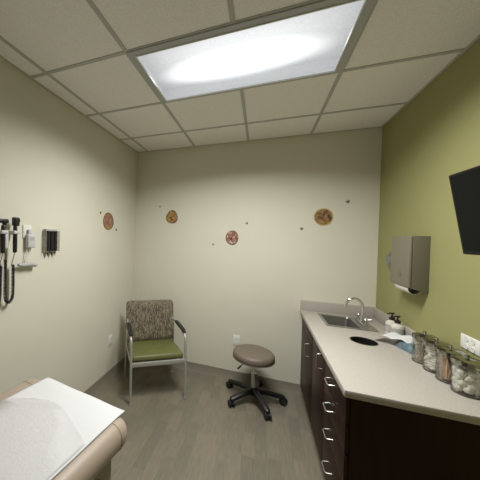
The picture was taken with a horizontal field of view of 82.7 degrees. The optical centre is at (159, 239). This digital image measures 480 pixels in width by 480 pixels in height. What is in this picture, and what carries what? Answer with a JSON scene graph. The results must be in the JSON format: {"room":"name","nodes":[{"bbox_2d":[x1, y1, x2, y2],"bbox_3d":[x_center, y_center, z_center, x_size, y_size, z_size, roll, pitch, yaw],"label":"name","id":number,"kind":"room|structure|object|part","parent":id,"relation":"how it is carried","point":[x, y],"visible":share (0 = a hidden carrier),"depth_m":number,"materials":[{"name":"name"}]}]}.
{"room":"examination room","nodes":[
{"label":"examination room","id":0,"kind":"room"},
{"bbox_2d":[0,58,136,393],"bbox_3d":[-1.136,0.088,1.462,0.100,2.944,4.195,2,1,21],"label":"wall","id":1,"kind":"structure","parent":0,"point":[59,169],"depth_m":2.14,"materials":[{"name":"beige paint"}]},
{"bbox_2d":[0,230,19,248],"bbox_3d":[-0.987,-0.004,1.595,0.075,0.120,0.232,2,1,21],"label":"wall mount","id":2,"kind":"object","parent":1,"relation":"attached to","point":[6,232],"depth_m":1.63,"materials":[{"name":"plastic"}]},
{"bbox_2d":[0,219,8,301],"bbox_3d":[-0.988,0.139,1.575,0.050,0.540,0.113,2,1,21],"label":"otoscope","id":3,"kind":"object","parent":2,"relation":"hanging from","point":[4,222],"visible":1,"depth_m":1.59,"materials":[{"name":"black plastic"}]},
{"bbox_3d":[-0.997,0.232,1.582,0.035,0.352,0.080,2,1,21],"label":"coiled cord","id":4,"kind":"part","parent":3,"relation":"part of","materials":[{"name":"black plastic"}]},
{"bbox_2d":[3,217,19,303],"bbox_3d":[-0.953,0.133,1.662,0.052,0.560,0.083,2,1,21],"label":"ophthalmoscope","id":5,"kind":"object","parent":2,"relation":"hanging from","point":[15,220],"visible":1,"depth_m":1.66,"materials":[{"name":"black plastic"}]},
{"bbox_3d":[-0.965,0.234,1.665,0.035,0.357,0.078,2,1,21],"label":"coiled cord","id":6,"kind":"part","parent":5,"relation":"part of","materials":[{"name":"black plastic"}]},
{"bbox_2d":[17,225,37,266],"bbox_3d":[-0.923,0.044,1.801,0.047,0.298,0.154,2,1,21],"label":"thermometer","id":7,"kind":"object","parent":1,"relation":"attached to","point":[29,237],"visible":1,"depth_m":1.80,"materials":[{"name":"white plastic"}]},
{"bbox_2d":[43,229,56,255],"bbox_3d":[-0.844,0.018,2.005,0.045,0.203,0.136,2,1,21],"label":"holder","id":8,"kind":"object","parent":1,"relation":"attached to","point":[51,234],"visible":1,"depth_m":1.99,"materials":[{"name":"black plastic"}]},
{"bbox_2d":[83,354,128,395],"bbox_3d":[-1.119,1.510,1.463,0.012,0.102,4.195,2,1,21],"label":"baseboard","id":9,"kind":"structure","parent":1,"relation":"attached to","point":[107,376],"depth_m":2.81,"materials":[{"name":"plastic"}]},
{"bbox_2d":[103,213,113,229],"bbox_3d":[-0.554,-0.202,2.788,0.002,0.185,0.205,2,1,21],"label":"wall decal","id":10,"kind":"object","parent":1,"relation":"attached to","point":[108,221],"visible":1,"depth_m":2.78},
{"bbox_2d":[108,334,111,346],"bbox_3d":[-0.553,1.119,2.885,0.009,0.116,0.072,2,1,21],"label":"wall outlet","id":11,"kind":"object","parent":1,"relation":"attached to","point":[110,336],"visible":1,"depth_m":2.87,"materials":[{"name":"white plastic"}]},
{"bbox_2d":[0,34,479,152],"bbox_3d":[0.138,-1.093,0.958,2.572,0.005,4.195,2,1,21],"label":"trim","id":12,"kind":"structure","parent":1,"relation":"attached to","point":[478,36],"depth_m":2.10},
{"bbox_2d":[93,361,324,479],"bbox_3d":[0.070,1.638,0.998,2.772,0.080,4.395,2,1,21],"label":"floor","id":13,"kind":"structure","parent":0,"point":[170,436],"depth_m":2.15,"materials":[{"name":"plastic"}]},
{"bbox_2d":[0,379,126,479],"bbox_3d":[-0.890,1.193,0.603,0.736,0.773,1.800,2,1,29],"label":"exam table","id":14,"kind":"object","parent":13,"relation":"on","point":[93,462],"visible":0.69,"depth_m":1.05,"materials":[{"name":"beige plastic"}]},
{"bbox_2d":[1,377,123,479],"bbox_3d":[-0.841,0.807,0.607,0.558,0.007,1.756,2,1,29],"label":"paper","id":15,"kind":"object","parent":14,"relation":"on","point":[90,415],"visible":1,"depth_m":1.25,"materials":[{"name":"white paper"}]},
{"bbox_2d":[0,398,84,479],"bbox_3d":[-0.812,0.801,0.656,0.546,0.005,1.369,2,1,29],"label":"pillow","id":16,"kind":"object","parent":15,"relation":"on","point":[38,436],"visible":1,"depth_m":1.05,"materials":[{"name":"white fabric"}]},
{"bbox_2d":[124,300,186,405],"bbox_3d":[-0.067,1.136,2.767,0.594,0.864,0.556,1,1,-13],"label":"armchair","id":17,"kind":"object","parent":13,"relation":"on","point":[149,323],"visible":1,"depth_m":2.90,"materials":[{"name":"green fabric"}]},
{"bbox_3d":[-0.374,1.212,2.921,0.042,0.678,0.071,1,1,-13],"label":"leg","id":18,"kind":"part","parent":17,"relation":"part of","materials":[{"name":"silver metal"}]},
{"bbox_3d":[-0.314,0.912,2.651,0.050,0.046,0.308,1,1,-13],"label":"armrest","id":19,"kind":"part","parent":17,"relation":"part of","materials":[{"name":"black plastic"}]},
{"bbox_3d":[-0.112,0.921,2.979,0.555,0.444,0.115,1,1,-13],"label":"backrest","id":20,"kind":"part","parent":17,"relation":"part of","materials":[{"name":"fabric"}]},
{"bbox_3d":[-0.068,1.164,2.771,0.524,0.083,0.467,1,1,-13],"label":"seat","id":21,"kind":"part","parent":17,"relation":"part of","materials":[{"name":"green leather"}]},
{"bbox_3d":[-0.063,1.168,2.750,0.548,0.120,0.480,1,1,-13],"label":"seat frame","id":22,"kind":"part","parent":17,"relation":"part of","materials":[{"name":"silver metal"}]},
{"bbox_3d":[0.137,1.223,3.040,0.042,0.678,0.071,1,1,-13],"label":"leg","id":23,"kind":"part","parent":17,"relation":"part of","materials":[{"name":"silver metal"}]},
{"bbox_3d":[0.215,0.923,2.775,0.050,0.046,0.308,1,1,-13],"label":"armrest","id":24,"kind":"part","parent":17,"relation":"part of","materials":[{"name":"black plastic"}]},
{"bbox_2d":[226,344,287,420],"bbox_3d":[0.956,1.340,2.584,0.593,0.512,0.591,2,1,21],"label":"stool","id":25,"kind":"object","parent":13,"relation":"on","point":[254,356],"visible":1,"depth_m":2.50,"materials":[{"name":"brown leather"}]},
{"bbox_3d":[0.916,1.127,2.536,0.388,0.087,0.388,2,1,21],"label":"seat","id":26,"kind":"part","parent":25,"relation":"part of","materials":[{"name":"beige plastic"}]},
{"bbox_2d":[300,317,312,421],"bbox_3d":[1.620,1.194,2.310,0.640,0.845,0.612,2,1,21],"label":"base cabinet","id":27,"kind":"object","parent":13,"relation":"on","point":[307,338],"visible":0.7,"depth_m":2.34,"materials":[{"name":"brown wood"}]},
{"bbox_3d":[1.375,0.827,2.403,0.019,0.120,0.605,2,1,21],"label":"drawer","id":28,"kind":"part","parent":27,"relation":"part of","materials":[{"name":"brown wood"}]},
{"bbox_2d":[310,338,324,463],"bbox_3d":[1.431,1.197,1.826,0.640,0.845,0.423,2,1,21],"label":"base cabinet","id":29,"kind":"object","parent":13,"relation":"on","point":[318,365],"visible":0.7,"depth_m":1.89,"materials":[{"name":"brown wood"}]},
{"bbox_3d":[1.113,0.846,1.808,0.040,0.113,0.008,2,1,21],"label":"handle","id":30,"kind":"part","parent":29,"relation":"part of","materials":[{"name":"metal"}]},
{"bbox_2d":[321,361,479,479],"bbox_3d":[1.270,1.199,1.414,0.641,0.845,0.458,2,1,21],"label":"base cabinet","id":31,"kind":"object","parent":13,"relation":"on","point":[362,440],"visible":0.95,"depth_m":1.24,"materials":[{"name":"brown wood"}]},
{"bbox_3d":[0.996,1.361,1.550,0.041,0.014,0.100,2,1,21],"label":"handle","id":32,"kind":"part","parent":31,"relation":"part of","materials":[{"name":"metal"}]},
{"bbox_3d":[1.001,1.160,1.547,0.041,0.014,0.100,2,1,21],"label":"handle","id":33,"kind":"part","parent":31,"relation":"part of","materials":[{"name":"metal"}]},
{"bbox_3d":[1.012,1.010,1.564,0.041,0.014,0.100,2,1,21],"label":"handle","id":34,"kind":"part","parent":31,"relation":"part of","materials":[{"name":"metal"}]},
{"bbox_3d":[1.009,0.844,1.542,0.041,0.014,0.100,2,1,21],"label":"handle","id":35,"kind":"part","parent":31,"relation":"part of","materials":[{"name":"metal"}]},
{"bbox_3d":[1.012,1.376,1.516,0.019,0.270,0.453,2,1,21],"label":"drawer","id":36,"kind":"part","parent":31,"relation":"part of","materials":[{"name":"brown wood"}]},
{"bbox_3d":[1.017,1.159,1.513,0.019,0.155,0.453,2,1,21],"label":"drawer","id":37,"kind":"part","parent":31,"relation":"part of","materials":[{"name":"brown wood"}]},
{"bbox_3d":[1.021,1.004,1.511,0.019,0.145,0.453,2,1,21],"label":"drawer","id":38,"kind":"part","parent":31,"relation":"part of","materials":[{"name":"brown wood"}]},
{"bbox_3d":[1.025,0.849,1.508,0.019,0.155,0.453,2,1,21],"label":"drawer","id":39,"kind":"part","parent":31,"relation":"part of","materials":[{"name":"brown wood"}]},
{"bbox_2d":[300,300,479,424],"bbox_3d":[1.476,0.704,1.864,0.636,0.138,1.548,2,1,21],"label":"countertop","id":40,"kind":"structure","parent":31,"relation":"on","point":[385,374],"depth_m":1.46,"materials":[{"name":"stone"}]},
{"bbox_2d":[318,313,378,331],"bbox_3d":[1.649,0.807,2.309,0.362,0.166,0.378,2,1,21],"label":"sink","id":41,"kind":"object","parent":40,"relation":"in","point":[329,320],"visible":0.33,"depth_m":2.42,"materials":[{"name":"metal"}]},
{"bbox_3d":[1.607,0.807,2.325,0.230,0.162,0.320,2,1,21],"label":"bowl","id":42,"kind":"part","parent":41,"relation":"part of","materials":[{"name":"metal"}]},
{"bbox_2d":[344,297,371,326],"bbox_3d":[1.737,0.619,2.301,0.175,0.221,0.233,2,1,21],"label":"faucet","id":43,"kind":"object","parent":40,"relation":"on","point":[360,318],"visible":1,"depth_m":2.27,"materials":[{"name":"silver metal"}]},
{"bbox_3d":[1.724,0.616,2.298,0.153,0.216,0.035,2,1,21],"label":"spout","id":44,"kind":"part","parent":43,"relation":"part of","materials":[{"name":"silver metal"}]},
{"bbox_3d":[1.754,0.693,2.193,0.054,0.059,0.034,2,1,33],"label":"handle","id":45,"kind":"part","parent":43,"relation":"part of","materials":[{"name":"metal"}]},
{"bbox_2d":[349,336,377,345],"bbox_3d":[1.475,0.833,1.881,0.166,0.203,0.166,2,1,21],"label":"chute","id":46,"kind":"object","parent":40,"relation":"in","point":[361,340],"visible":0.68,"depth_m":1.93,"materials":[{"name":"black plastic"}]},
{"bbox_2d":[385,312,394,333],"bbox_3d":[1.817,0.654,2.029,0.079,0.172,0.079,2,1,21],"label":"soap bottle","id":47,"kind":"object","parent":40,"relation":"on","point":[390,321],"visible":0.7,"depth_m":2.02,"materials":[{"name":"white plastic"}]},
{"bbox_2d":[375,332,416,343],"bbox_3d":[1.679,0.698,1.836,0.160,0.055,0.210,1,1,-23],"label":"folded paper","id":48,"kind":"object","parent":40,"relation":"on","point":[393,335],"visible":0.95,"depth_m":1.81,"materials":[{"name":"white paper"}]},
{"bbox_2d":[390,316,404,339],"bbox_3d":[1.785,0.655,1.947,0.079,0.172,0.079,2,1,21],"label":"soap bottle","id":49,"kind":"object","parent":40,"relation":"on","point":[397,327],"visible":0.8,"depth_m":1.93,"materials":[{"name":"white plastic"}]},
{"bbox_2d":[395,340,421,354],"bbox_3d":[1.683,0.716,1.746,0.094,0.051,0.154,2,1,7],"label":"pack","id":50,"kind":"object","parent":40,"relation":"on","point":[411,348],"visible":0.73,"depth_m":1.72},
{"bbox_2d":[412,331,435,364],"bbox_3d":[1.600,0.647,1.568,0.113,0.190,0.113,2,1,21],"label":"glass jar","id":51,"kind":"object","parent":40,"relation":"on","point":[417,335],"visible":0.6,"depth_m":1.56,"materials":[{"name":"clear glass"}]},
{"bbox_3d":[1.602,0.575,1.567,0.113,0.046,0.113,2,1,21],"label":"lid","id":52,"kind":"part","parent":51,"relation":"part of","materials":[{"name":"silver metal"}]},
{"bbox_2d":[422,337,449,374],"bbox_3d":[1.563,0.647,1.464,0.113,0.190,0.113,2,1,21],"label":"glass jar","id":53,"kind":"object","parent":40,"relation":"on","point":[433,343],"visible":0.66,"depth_m":1.45,"materials":[{"name":"clear glass"}]},
{"bbox_2d":[426,364,439,369],"bbox_3d":[1.561,0.712,1.464,0.069,0.015,0.069,1,0,-29],"label":"pad","id":54,"kind":"object","parent":53,"relation":"in","point":[428,365],"visible":0.29,"depth_m":1.45,"materials":[{"name":"white fabric"}]},
{"bbox_2d":[424,360,439,366],"bbox_3d":[1.560,0.698,1.465,0.069,0.015,0.069,0,0,-12],"label":"pad","id":55,"kind":"object","parent":54,"relation":"on","point":[425,361],"visible":0.47,"depth_m":1.46,"materials":[{"name":"white fabric"}]},
{"bbox_2d":[424,357,439,363],"bbox_3d":[1.561,0.685,1.468,0.069,0.015,0.069,3,1,2],"label":"pad","id":56,"kind":"object","parent":55,"relation":"on","point":[432,361],"visible":0.46,"depth_m":1.46,"materials":[{"name":"white fabric"}]},
{"bbox_2d":[425,355,439,362],"bbox_3d":[1.560,0.671,1.463,0.069,0.013,0.069,1,1,-12],"label":"pad","id":57,"kind":"object","parent":56,"relation":"on","point":[433,359],"visible":0.46,"depth_m":1.45,"materials":[{"name":"white fabric"}]},
{"bbox_2d":[427,353,439,359],"bbox_3d":[1.561,0.658,1.463,0.069,0.015,0.069,1,1,-38],"label":"pad","id":58,"kind":"object","parent":57,"relation":"on","point":[428,354],"visible":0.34,"depth_m":1.45,"materials":[{"name":"white fabric"}]},
{"bbox_2d":[426,351,439,356],"bbox_3d":[1.563,0.644,1.465,0.069,0.015,0.069,2,0,30],"label":"pad","id":59,"kind":"object","parent":58,"relation":"on","point":[430,353],"visible":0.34,"depth_m":1.45,"materials":[{"name":"white fabric"}]},
{"bbox_2d":[425,348,440,354],"bbox_3d":[1.564,0.630,1.466,0.069,0.018,0.069,1,1,-14],"label":"pad","id":60,"kind":"object","parent":59,"relation":"on","point":[425,348],"visible":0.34,"depth_m":1.46,"materials":[{"name":"white fabric"}]},
{"bbox_3d":[1.565,0.575,1.463,0.113,0.046,0.113,2,1,21],"label":"lid","id":61,"kind":"part","parent":53,"relation":"part of","materials":[{"name":"silver metal"}]},
{"bbox_2d":[435,345,466,384],"bbox_3d":[1.526,0.648,1.361,0.113,0.190,0.113,2,1,21],"label":"glass jar","id":62,"kind":"object","parent":40,"relation":"on","point":[447,351],"visible":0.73,"depth_m":1.35,"materials":[{"name":"clear glass"}]},
{"bbox_2d":[440,354,442,377],"bbox_3d":[1.495,0.668,1.373,0.018,0.125,0.003,0,0,4],"label":"tongue depressor","id":63,"kind":"object","parent":62,"relation":"in","point":[441,368],"visible":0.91,"depth_m":1.37,"materials":[{"name":"brown wood"}]},
{"bbox_2d":[441,355,447,379],"bbox_3d":[1.498,0.669,1.363,0.018,0.124,0.020,2,1,7],"label":"tongue depressor","id":64,"kind":"object","parent":62,"relation":"in","point":[443,365],"visible":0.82,"depth_m":1.36,"materials":[{"name":"brown wood"}]},
{"bbox_2d":[445,356,447,378],"bbox_3d":[1.500,0.669,1.357,0.002,0.125,0.018,2,2,28],"label":"tongue depressor","id":65,"kind":"object","parent":62,"relation":"in","point":[446,362],"visible":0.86,"depth_m":1.35,"materials":[{"name":"brown wood"}]},
{"bbox_2d":[447,362,454,380],"bbox_3d":[1.506,0.670,1.335,0.028,0.124,0.016,2,1,43],"label":"tongue depressor","id":66,"kind":"object","parent":62,"relation":"in","point":[453,363],"visible":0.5,"depth_m":1.34,"materials":[{"name":"brown wood"}]},
{"bbox_3d":[1.528,0.576,1.360,0.113,0.046,0.113,2,1,21],"label":"lid","id":67,"kind":"part","parent":62,"relation":"part of","materials":[{"name":"silver metal"}]},
{"bbox_2d":[450,354,479,399],"bbox_3d":[1.488,0.648,1.254,0.113,0.190,0.113,2,1,21],"label":"glass jar","id":68,"kind":"object","parent":40,"relation":"on","point":[467,360],"visible":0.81,"depth_m":1.24,"materials":[{"name":"clear glass"}]},
{"bbox_2d":[452,365,461,371],"bbox_3d":[1.468,0.637,1.280,0.037,0.037,0.036,1,1,-6],"label":"ball","id":69,"kind":"object","parent":68,"relation":"in","point":[454,367],"visible":0.76,"depth_m":1.27,"materials":[{"name":"white fabric"}]},
{"bbox_2d":[453,383,462,391],"bbox_3d":[1.455,0.718,1.262,0.037,0.035,0.036,2,1,35],"label":"ball","id":70,"kind":"object","parent":68,"relation":"in","point":[455,386],"visible":0.94,"depth_m":1.25,"materials":[{"name":"white fabric"}]},
{"bbox_2d":[454,372,463,379],"bbox_3d":[1.456,0.660,1.259,0.035,0.039,0.035,2,1,23],"label":"ball","id":71,"kind":"object","parent":68,"relation":"in","point":[457,376],"visible":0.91,"depth_m":1.25,"materials":[{"name":"white fabric"}]},
{"bbox_2d":[456,379,466,386],"bbox_3d":[1.454,0.689,1.249,0.035,0.037,0.036,2,1,31],"label":"ball","id":72,"kind":"object","parent":68,"relation":"in","point":[462,383],"visible":1,"depth_m":1.24,"materials":[{"name":"white fabric"}]},
{"bbox_2d":[456,368,467,375],"bbox_3d":[1.456,0.638,1.249,0.036,0.035,0.035,1,1,2],"label":"ball","id":73,"kind":"object","parent":68,"relation":"in","point":[463,372],"visible":1,"depth_m":1.24,"materials":[{"name":"white fabric"}]},
{"bbox_3d":[1.490,0.577,1.253,0.113,0.046,0.113,2,1,21],"label":"lid","id":74,"kind":"part","parent":68,"relation":"part of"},
{"bbox_2d":[463,386,473,394],"bbox_3d":[1.465,0.714,1.231,0.034,0.035,0.036,1,1,-25],"label":"ball","id":75,"kind":"object","parent":68,"relation":"in","point":[466,389],"visible":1,"depth_m":1.22,"materials":[{"name":"white fabric"}]},
{"bbox_2d":[464,376,475,383],"bbox_3d":[1.468,0.663,1.228,0.036,0.036,0.036,1,1,-25],"label":"ball","id":76,"kind":"object","parent":68,"relation":"in","point":[468,379],"visible":1,"depth_m":1.22,"materials":[{"name":"white fabric"}]},
{"bbox_2d":[466,383,477,390],"bbox_3d":[1.476,0.693,1.224,0.038,0.037,0.035,1,1,-31],"label":"ball","id":77,"kind":"object","parent":68,"relation":"in","point":[473,386],"visible":0.99,"depth_m":1.21,"materials":[{"name":"white fabric"}]},
{"bbox_2d":[467,370,478,378],"bbox_3d":[1.477,0.635,1.223,0.034,0.036,0.038,1,1,-37],"label":"ball","id":78,"kind":"object","parent":68,"relation":"in","point":[472,374],"visible":1,"depth_m":1.22,"materials":[{"name":"white fabric"}]},
{"bbox_2d":[473,389,479,395],"bbox_3d":[1.497,0.715,1.224,0.036,0.037,0.034,1,1,-1],"label":"ball","id":79,"kind":"object","parent":68,"relation":"in","point":[476,392],"visible":0.66,"depth_m":1.21,"materials":[{"name":"white fabric"}]},
{"bbox_2d":[474,378,479,384],"bbox_3d":[1.500,0.667,1.224,0.037,0.036,0.035,1,1,-32],"label":"ball","id":80,"kind":"object","parent":68,"relation":"in","point":[477,380],"visible":0.71,"depth_m":1.22,"materials":[{"name":"white fabric"}]},
{"bbox_2d":[0,0,479,151],"bbox_3d":[0.139,-1.103,0.958,2.572,0.015,4.195,2,1,21],"label":"ceiling","id":81,"kind":"structure","parent":0,"point":[54,34],"depth_m":1.62,"materials":[{"name":"tile"}]},
{"bbox_2d":[0,0,464,150],"bbox_3d":[0.138,-1.094,0.958,2.572,0.005,4.195,2,1,21],"label":"grid","id":82,"kind":"object","parent":81,"relation":"attached to","point":[90,2],"depth_m":1.63,"materials":[{"name":"white metal"}]},
{"bbox_2d":[126,0,375,102],"bbox_3d":[0.480,-1.136,1.591,1.219,0.108,0.610,2,1,21],"label":"ceiling light","id":83,"kind":"object","parent":81,"relation":"attached to","point":[315,39],"visible":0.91,"depth_m":1.62,"materials":[{"name":"white plastic"}]},
{"bbox_2d":[134,127,381,383],"bbox_3d":[0.890,0.116,2.976,2.772,2.944,0.100,2,1,21],"label":"wall","id":84,"kind":"structure","parent":0,"point":[253,289],"depth_m":2.85,"materials":[{"name":"beige paint"}]},
{"bbox_2d":[166,210,177,222],"bbox_3d":[0.147,-0.288,3.209,0.151,0.165,0.002,2,1,21],"label":"wall decal","id":85,"kind":"object","parent":84,"relation":"attached to","point":[171,217],"visible":1,"depth_m":3.21},
{"bbox_2d":[153,359,302,394],"bbox_3d":[0.585,1.529,3.042,2.037,0.102,0.012,2,1,21],"label":"baseboard","id":86,"kind":"structure","parent":84,"relation":"attached to","point":[282,385],"depth_m":2.93,"materials":[{"name":"plastic"}]},
{"bbox_2d":[226,231,237,244],"bbox_3d":[0.819,-0.026,2.948,0.140,0.165,0.002,2,1,21],"label":"wall decal","id":87,"kind":"object","parent":84,"relation":"attached to","point":[231,236],"visible":1,"depth_m":2.94},
{"bbox_2d":[233,335,239,345],"bbox_3d":[0.866,1.139,2.932,0.072,0.116,0.009,2,1,21],"label":"wall outlet","id":88,"kind":"object","parent":84,"relation":"attached to","point":[236,339],"visible":0.95,"depth_m":2.93,"materials":[{"name":"white plastic"}]},
{"bbox_2d":[314,208,332,225],"bbox_3d":[1.654,-0.232,2.620,0.170,0.175,0.002,2,1,21],"label":"wall decal","id":89,"kind":"object","parent":84,"relation":"attached to","point":[324,216],"visible":1,"depth_m":2.62},
{"bbox_2d":[376,38,479,359],"bbox_3d":[1.351,0.165,0.490,0.100,2.944,4.195,2,1,21],"label":"wall","id":90,"kind":"structure","parent":0,"point":[435,137],"depth_m":1.65,"materials":[{"name":"green paint"}]},
{"bbox_2d":[385,252,390,267],"bbox_3d":[1.940,0.171,2.190,0.041,0.150,0.150,2,1,21],"label":"wall fitting","id":91,"kind":"object","parent":90,"relation":"attached to","point":[388,257],"visible":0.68,"depth_m":2.18,"materials":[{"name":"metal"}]},
{"bbox_2d":[300,300,479,370],"bbox_3d":[1.477,0.685,1.864,0.634,0.100,1.546,2,1,21],"label":"backsplash","id":92,"kind":"structure","parent":90,"relation":"attached to","point":[372,312],"depth_m":2.53,"materials":[{"name":"laminate"}]},
{"bbox_2d":[390,236,430,294],"bbox_3d":[1.768,0.171,1.843,0.108,0.397,0.270,2,1,21],"label":"dispenser","id":93,"kind":"object","parent":90,"relation":"attached to","point":[410,255],"visible":1,"depth_m":1.74,"materials":[{"name":"grey metal"}]},
{"bbox_2d":[394,283,420,294],"bbox_3d":[1.753,0.345,1.834,0.080,0.048,0.190,2,1,21],"label":"paper towel","id":94,"kind":"object","parent":93,"relation":"hanging from","point":[401,286],"depth_m":1.81,"materials":[{"name":"white paper"}]},
{"bbox_2d":[449,165,479,254],"bbox_3d":[1.388,-0.103,0.939,0.171,0.438,0.710,2,1,21],"label":"television","id":95,"kind":"object","parent":90,"relation":"attached to","point":[465,185],"visible":1,"depth_m":1.21,"materials":[{"name":"black plastic"}]},
{"bbox_2d":[460,333,479,355],"bbox_3d":[1.618,0.544,1.351,0.009,0.075,0.135,2,1,21],"label":"wall outlet","id":96,"kind":"object","parent":90,"relation":"attached to","point":[470,344],"visible":1,"depth_m":1.34,"materials":[{"name":"white plastic"}]}
]}

